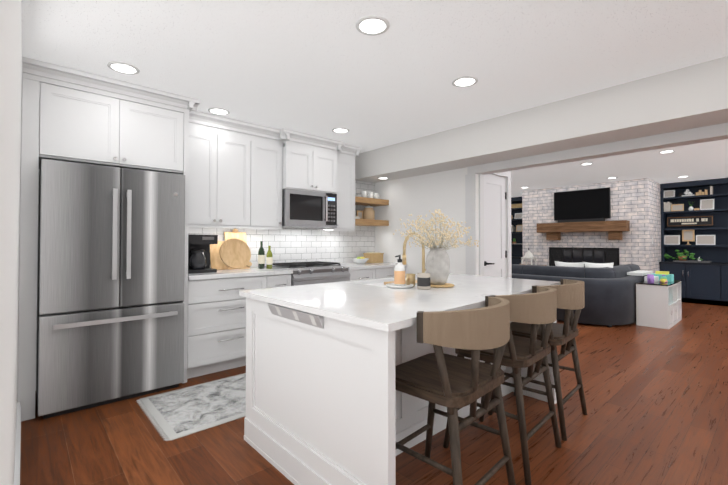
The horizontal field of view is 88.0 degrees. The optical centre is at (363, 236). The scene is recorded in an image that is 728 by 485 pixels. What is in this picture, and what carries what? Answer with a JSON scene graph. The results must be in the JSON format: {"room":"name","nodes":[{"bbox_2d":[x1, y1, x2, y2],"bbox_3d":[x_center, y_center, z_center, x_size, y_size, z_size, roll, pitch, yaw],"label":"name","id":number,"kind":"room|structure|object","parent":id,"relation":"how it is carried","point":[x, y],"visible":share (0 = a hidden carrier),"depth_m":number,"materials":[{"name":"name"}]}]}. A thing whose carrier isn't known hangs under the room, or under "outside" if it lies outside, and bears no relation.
{"room":"kitchen","nodes":[
{"label":"kitchen","id":0,"kind":"room"},
{"bbox_2d":[0,0,21,484],"bbox_3d":[-0.398,-0.011,0.319,0.120,2.440,7.370,1,-1,-42],"label":"wall","id":1,"kind":"structure","parent":0,"point":[10,94],"depth_m":0.82,"materials":[{"name":"white paint"}]},
{"bbox_2d":[14,401,20,484],"bbox_3d":[-0.091,1.136,0.066,0.020,0.140,6.610,1,-1,-42],"label":"baseboard","id":2,"kind":"structure","parent":1,"relation":"attached to","point":[17,453],"depth_m":1.98,"materials":[{"name":"white wood"}]},
{"bbox_2d":[36,169,39,361],"bbox_3d":[-1.287,0.054,4.398,4.025,2.440,0.120,1,-1,-42],"label":"wall","id":3,"kind":"structure","parent":0,"point":[37,265],"depth_m":3.07,"materials":[{"name":"white paint"}]},
{"bbox_2d":[34,72,185,175],"bbox_3d":[-2.110,-0.828,3.162,0.944,0.566,0.629,1,-1,-42],"label":"upper cabinet","id":4,"kind":"object","parent":3,"relation":"attached to","point":[75,121],"depth_m":2.87,"materials":[{"name":"white wood"}]},
{"bbox_2d":[185,124,281,227],"bbox_3d":[-1.423,-0.568,3.974,1.081,0.929,0.337,1,-1,-42],"label":"upper cabinet","id":5,"kind":"object","parent":3,"relation":"attached to","point":[239,175],"depth_m":3.83,"materials":[{"name":"white wood"}]},
{"bbox_2d":[282,140,337,195],"bbox_3d":[-0.732,-0.774,4.553,0.718,0.500,0.407,1,-1,-42],"label":"upper cabinet","id":6,"kind":"object","parent":3,"relation":"attached to","point":[306,168],"depth_m":4.37,"materials":[{"name":"white wood"}]},
{"bbox_2d":[282,189,336,228],"bbox_3d":[-0.709,-0.314,4.521,0.706,0.415,0.440,1,-1,-42],"label":"over-the-range microwave","id":7,"kind":"object","parent":6,"relation":"in","point":[307,209],"visible":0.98,"depth_m":4.36,"materials":[{"name":"silver metal"}]},
{"bbox_2d":[318,152,357,231],"bbox_3d":[-0.357,-0.553,4.935,0.355,0.929,0.337,1,-1,-42],"label":"upper cabinet","id":8,"kind":"object","parent":3,"relation":"attached to","point":[347,202],"depth_m":4.85,"materials":[{"name":"white wood"}]},
{"bbox_2d":[355,206,374,219],"bbox_3d":[-0.044,-0.333,5.229,0.465,0.207,0.170,1,-1,-42],"label":"canisters","id":9,"kind":"object","parent":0,"point":[367,212],"visible":0.67,"depth_m":5.26,"materials":[{"name":"beige ceramic"}]},
{"bbox_2d":[355,191,380,198],"bbox_3d":[-0.006,-0.617,5.287,0.584,0.187,0.228,1,-1,-42],"label":"cups","id":10,"kind":"object","parent":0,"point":[366,194],"visible":0.4,"depth_m":5.29,"materials":[{"name":"white ceramic"}]},
{"bbox_2d":[20,302,727,484],"bbox_3d":[2.953,1.299,4.418,10.775,0.050,9.400,1,-1,-42],"label":"floor","id":11,"kind":"structure","parent":0,"point":[656,400],"depth_m":2.33,"materials":[{"name":"brown wood"}]},
{"bbox_2d":[36,159,184,418],"bbox_3d":[-2.053,0.368,3.081,0.920,1.770,0.762,1,-1,-42],"label":"refrigerator","id":12,"kind":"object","parent":11,"relation":"on","point":[110,289],"depth_m":2.79,"materials":[{"name":"silver metal"}]},
{"bbox_2d":[137,373,245,440],"bbox_3d":[-0.787,1.250,3.187,1.840,0.008,0.820,1,-1,-42],"label":"rug","id":13,"kind":"object","parent":11,"relation":"on","point":[179,413],"visible":0.5,"depth_m":2.75,"materials":[{"name":"grey fabric"}]},
{"bbox_2d":[181,276,273,383],"bbox_3d":[-1.433,0.826,3.754,0.801,0.876,0.617,1,-1,-42],"label":"base cabinet","id":14,"kind":"object","parent":11,"relation":"on","point":[214,310],"depth_m":3.43,"materials":[{"name":"white wood"}]},
{"bbox_2d":[185,268,292,279],"bbox_3d":[-1.339,0.369,3.829,1.032,0.040,0.642,1,-1,-42],"label":"countertop","id":15,"kind":"structure","parent":14,"relation":"on","point":[226,274],"depth_m":3.61,"materials":[{"name":"white stone"}]},
{"bbox_2d":[188,234,217,273],"bbox_3d":[-1.631,0.166,3.654,0.308,0.360,0.310,1,-1,-42],"label":"coffee maker","id":16,"kind":"object","parent":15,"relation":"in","point":[198,253],"visible":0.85,"depth_m":3.57,"materials":[{"name":"black plastic"}]},
{"bbox_2d":[210,229,251,269],"bbox_3d":[-1.397,0.132,4.015,0.420,0.439,0.275,1,-1,-42],"label":"cutting boards","id":17,"kind":"object","parent":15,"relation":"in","point":[232,251],"visible":0.85,"depth_m":3.97,"materials":[{"name":"brown wood"}]},
{"bbox_2d":[258,241,272,268],"bbox_3d":[-1.081,0.204,4.133,0.155,0.300,0.071,0,-1,-8],"label":"oil bottles","id":18,"kind":"object","parent":15,"relation":"on","point":[261,259],"visible":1,"depth_m":4.11,"materials":[{"name":"green glass"}]},
{"bbox_2d":[274,276,290,287],"bbox_3d":[-1.070,0.831,4.081,0.282,0.876,0.617,1,-1,-42],"label":"base cabinet","id":19,"kind":"object","parent":11,"relation":"on","point":[279,281],"depth_m":3.88,"materials":[{"name":"white wood"}]},
{"bbox_2d":[265,261,349,285],"bbox_3d":[-0.641,0.794,4.390,0.764,0.959,0.716,1,-1,-42],"label":"range oven","id":20,"kind":"object","parent":11,"relation":"on","point":[313,272],"visible":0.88,"depth_m":4.20,"materials":[{"name":"silver metal"}]},
{"bbox_2d":[348,268,381,280],"bbox_3d":[-0.209,0.843,4.858,0.501,0.876,0.617,1,-1,-42],"label":"base cabinet","id":21,"kind":"object","parent":11,"relation":"on","point":[359,273],"depth_m":4.65,"materials":[{"name":"white wood"}]},
{"bbox_2d":[334,262,405,271],"bbox_3d":[-0.007,0.388,5.030,1.023,0.040,0.642,1,-1,-42],"label":"countertop","id":22,"kind":"structure","parent":21,"relation":"on","point":[366,265],"depth_m":4.82,"materials":[{"name":"white stone"}]},
{"bbox_2d":[352,257,368,263],"bbox_3d":[-0.047,0.320,5.068,0.240,0.097,0.240,1,-1,-42],"label":"fruit bowl","id":23,"kind":"object","parent":22,"relation":"on","point":[360,260],"visible":1,"depth_m":5.01,"materials":[{"name":"white ceramic"}]},
{"bbox_2d":[363,252,383,262],"bbox_3d":[0.133,0.297,5.332,0.232,0.150,0.182,1,-1,-42],"label":"wicker basket","id":24,"kind":"object","parent":22,"relation":"on","point":[375,257],"visible":0.95,"depth_m":5.26,"materials":[{"name":"beige wicker"}]},
{"bbox_2d":[382,268,393,277],"bbox_3d":[0.132,0.848,5.165,0.627,0.876,0.617,1,-1,-42],"label":"base cabinet","id":25,"kind":"object","parent":11,"relation":"on","point":[386,272],"depth_m":4.91,"materials":[{"name":"white wood"}]},
{"bbox_2d":[239,292,556,484],"bbox_3d":[0.403,0.807,2.521,2.009,0.875,1.227,1,-1,-42],"label":"kitchen island","id":26,"kind":"object","parent":11,"relation":"on","point":[327,403],"depth_m":1.81,"materials":[{"name":"wood"}]},
{"bbox_2d":[243,281,484,331],"bbox_3d":[-0.039,0.348,2.125,0.810,0.030,1.280,1,-1,-42],"label":"island countertop","id":27,"kind":"structure","parent":26,"relation":"on","point":[394,309],"depth_m":1.93,"materials":[{"name":"white stone"}]},
{"bbox_2d":[393,209,478,284],"bbox_3d":[0.497,0.071,2.573,0.562,0.511,0.487,1,-1,-42],"label":"vase","id":28,"kind":"object","parent":27,"relation":"on","point":[437,263],"visible":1,"depth_m":2.52,"materials":[{"name":"beige plant"}]},
{"bbox_2d":[387,280,531,299],"bbox_3d":[0.514,0.355,2.550,0.580,0.030,1.050,1,-1,-42],"label":"island countertop","id":29,"kind":"structure","parent":26,"relation":"on","point":[481,290],"depth_m":2.34,"materials":[{"name":"white stone"}]},
{"bbox_2d":[386,283,413,287],"bbox_3d":[0.240,0.330,2.525,0.184,0.016,0.184,1,-1,-42],"label":"soap tray","id":30,"kind":"object","parent":29,"relation":"on","point":[390,285],"visible":0.75,"depth_m":2.46,"materials":[{"name":"white"}]},
{"bbox_2d":[394,255,404,285],"bbox_3d":[0.235,0.227,2.522,0.089,0.206,0.075,1,-1,-42],"label":"soap bottle","id":31,"kind":"object","parent":30,"relation":"on","point":[399,274],"visible":0.98,"depth_m":2.50,"materials":[{"name":"white"}]},
{"bbox_2d":[406,274,414,285],"bbox_3d":[0.321,0.299,2.599,0.064,0.080,0.064,1,-1,-42],"label":"brass cup","id":32,"kind":"object","parent":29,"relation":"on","point":[410,278],"visible":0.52,"depth_m":2.57,"materials":[{"name":"gold metal"}]},
{"bbox_2d":[402,233,425,272],"bbox_3d":[0.432,0.161,3.099,0.284,0.376,0.100,1,-1,-42],"label":"faucet","id":33,"kind":"object","parent":29,"relation":"on","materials":[{"name":"gold metal"}]},
{"bbox_2d":[417,273,430,289],"bbox_3d":[0.383,0.286,2.412,0.085,0.100,0.085,1,-1,-42],"label":"candle jar","id":34,"kind":"object","parent":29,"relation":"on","point":[423,281],"visible":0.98,"depth_m":2.38,"materials":[{"name":"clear glass"}]},
{"bbox_2d":[430,283,454,287],"bbox_3d":[0.504,0.333,2.575,0.224,0.012,0.224,1,-1,-42],"label":"tray","id":35,"kind":"object","parent":29,"relation":"on","point":[446,285],"visible":0.48,"depth_m":2.50,"materials":[{"name":"brown wood"}]},
{"bbox_2d":[405,273,560,287],"bbox_3d":[0.906,0.363,3.047,0.669,0.030,1.177,1,-1,-42],"label":"island countertop","id":36,"kind":"structure","parent":26,"relation":"on","point":[500,282],"depth_m":2.88,"materials":[{"name":"white stone"}]},
{"bbox_2d":[359,280,416,287],"bbox_3d":[0.211,0.477,2.884,0.604,0.227,0.439,1,-1,-42],"label":"sink","id":37,"kind":"object","parent":36,"relation":"in","point":[384,282],"depth_m":3.01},
{"bbox_2d":[395,296,515,484],"bbox_3d":[0.377,0.763,1.756,0.649,0.942,0.561,1,-1,-42],"label":"stool","id":38,"kind":"object","parent":11,"relation":"on","point":[452,383],"visible":0.94,"depth_m":1.55,"materials":[{"name":"brown wood"}]},
{"bbox_2d":[443,285,560,484],"bbox_3d":[0.821,0.771,2.220,0.649,0.942,0.561,1,-1,-42],"label":"stool","id":39,"kind":"object","parent":11,"relation":"on","point":[534,310],"visible":0.83,"depth_m":1.99,"materials":[{"name":"brown wood"}]},
{"bbox_2d":[521,248,536,264],"bbox_3d":[3.801,0.806,8.693,0.320,1.070,0.320,1,-1,-42],"label":"lantern","id":40,"kind":"object","parent":11,"relation":"on","point":[528,255],"visible":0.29,"depth_m":8.65,"materials":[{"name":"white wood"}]},
{"bbox_2d":[488,279,586,440],"bbox_3d":[1.222,0.777,2.640,0.649,0.942,0.561,1,-1,-42],"label":"stool","id":41,"kind":"object","parent":11,"relation":"on","point":[570,296],"visible":0.71,"depth_m":2.42,"materials":[{"name":"brown wood"}]},
{"bbox_2d":[512,261,652,326],"bbox_3d":[3.305,0.868,6.890,2.150,0.890,2.910,1,-1,-42],"label":"sofa","id":42,"kind":"object","parent":11,"relation":"on","point":[610,294],"visible":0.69,"depth_m":5.49,"materials":[{"name":"fabric"}]},
{"bbox_2d":[511,178,727,305],"bbox_3d":[5.587,0.124,8.831,0.571,2.439,5.997,1,-1,-42],"label":"built-in bookcase","id":43,"kind":"object","parent":11,"relation":"on","point":[694,236],"visible":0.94,"depth_m":7.62,"materials":[{"name":"blue wood"}]},
{"bbox_2d":[635,271,681,328],"bbox_3d":[4.453,0.916,5.683,1.020,0.756,0.390,1,-1,-42],"label":"storage unit","id":44,"kind":"object","parent":11,"relation":"on","point":[658,299],"visible":1,"depth_m":5.40,"materials":[{"name":"white wood"}]},
{"bbox_2d":[21,0,727,197],"bbox_3d":[2.953,-1.216,4.457,10.615,0.100,9.240,1,-1,-42],"label":"ceiling","id":45,"kind":"structure","parent":0,"point":[322,68],"depth_m":2.50,"materials":[{"name":"white paint"}]},
{"bbox_2d":[107,61,139,74],"bbox_3d":[-1.701,-1.189,2.670,0.194,0.008,0.194,1,-1,-42],"label":"recessed light","id":46,"kind":"object","parent":45,"relation":"in","point":[122,67],"visible":1,"depth_m":2.66,"materials":[{"name":"white plastic"}]},
{"bbox_2d":[208,107,229,114],"bbox_3d":[-1.365,-1.175,3.552,0.194,0.008,0.194,1,-1,-42],"label":"recessed light","id":47,"kind":"object","parent":45,"relation":"in","point":[218,111],"visible":1,"depth_m":3.55,"materials":[{"name":"white plastic"}]},
{"bbox_2d":[332,128,348,132],"bbox_3d":[-0.258,-1.165,4.160,0.194,0.008,0.194,1,-1,-42],"label":"recessed light","id":48,"kind":"object","parent":45,"relation":"in","point":[340,130],"visible":1,"depth_m":4.16,"materials":[{"name":"white plastic"}]},
{"bbox_2d":[356,15,389,35],"bbox_3d":[0.049,-1.197,2.148,0.194,0.008,0.194,1,-1,-42],"label":"recessed light","id":49,"kind":"object","parent":45,"relation":"in","point":[371,25],"visible":1,"depth_m":2.14,"materials":[{"name":"white plastic"}]},
{"bbox_2d":[452,76,477,86],"bbox_3d":[0.774,-1.185,2.897,0.194,0.008,0.194,1,-1,-42],"label":"recessed light","id":50,"kind":"object","parent":45,"relation":"in","point":[465,81],"visible":1,"depth_m":2.89,"materials":[{"name":"white plastic"}]},
{"bbox_2d":[355,56,727,182],"bbox_3d":[2.471,-0.981,2.841,0.550,0.420,7.250,1,-1,-42],"label":"soffit","id":51,"kind":"structure","parent":45,"relation":"attached to","point":[690,97],"depth_m":3.23,"materials":[{"name":"white paint"}]},
{"bbox_2d":[658,150,674,152],"bbox_3d":[4.119,-1.150,5.131,0.184,0.008,0.184,1,-1,-42],"label":"recessed light","id":52,"kind":"object","parent":45,"relation":"in","point":[667,151],"visible":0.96,"depth_m":5.12,"materials":[{"name":"white plastic"}]},
{"bbox_2d":[375,167,478,275],"bbox_3d":[0.772,0.064,5.030,0.120,2.440,1.700,1,-1,-42],"label":"wall","id":53,"kind":"structure","parent":0,"point":[425,194],"depth_m":4.97,"materials":[{"name":"white paint"}]},
{"bbox_2d":[484,174,506,277],"bbox_3d":[1.616,0.254,4.646,0.583,2.023,0.099,1,-1,-42],"label":"closet door","id":54,"kind":"structure","parent":53,"relation":"in","point":[495,198],"depth_m":4.68,"materials":[{"name":"white wood"}]},
{"bbox_2d":[465,123,727,274],"bbox_3d":[3.156,0.197,2.384,0.160,2.090,5.680,1,-1,-42],"label":"trim","id":55,"kind":"structure","parent":53,"relation":"attached to","point":[717,132],"depth_m":3.58,"materials":[{"name":"white wood"}]},
{"bbox_2d":[491,174,506,277],"bbox_3d":[0.498,0.078,5.961,0.720,2.440,3.450,1,-1,-42],"label":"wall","id":56,"kind":"structure","parent":0,"point":[506,218],"depth_m":4.85,"materials":[{"name":"white paint"}]},
{"bbox_2d":[479,171,511,277],"bbox_3d":[1.625,0.200,4.634,0.770,2.155,0.026,1,-1,-42],"label":"door frame","id":57,"kind":"structure","parent":56,"relation":"attached to","point":[507,174],"depth_m":4.44,"materials":[{"name":"white wood"}]},
{"bbox_2d":[522,178,660,272],"bbox_3d":[5.174,0.120,8.637,1.450,2.440,2.463,1,-1,-42],"label":"brick wall","id":58,"kind":"structure","parent":0,"point":[636,203],"depth_m":7.71,"materials":[{"name":"white brick"}]},
{"bbox_2d":[554,187,610,222],"bbox_3d":[4.641,-0.646,8.079,0.100,0.685,1.090,1,-1,-42],"label":"wall-mounted tv","id":59,"kind":"object","parent":58,"relation":"attached to","point":[588,205],"visible":0.88,"depth_m":8.03,"materials":[{"name":"black"}]},
{"bbox_2d":[537,220,629,239],"bbox_3d":[4.589,-0.109,8.017,0.250,0.380,1.720,1,-1,-42],"label":"mantel shelf","id":60,"kind":"object","parent":58,"relation":"attached to","point":[613,229],"visible":1,"depth_m":7.81,"materials":[{"name":"brown wood"}]},
{"bbox_2d":[549,247,618,267],"bbox_3d":[4.714,0.608,8.132,0.040,0.724,1.374,1,-1,-42],"label":"fireplace insert","id":61,"kind":"object","parent":58,"relation":"attached to","point":[588,255],"visible":0.5,"depth_m":8.11,"materials":[{"name":"black metal"}]}
]}

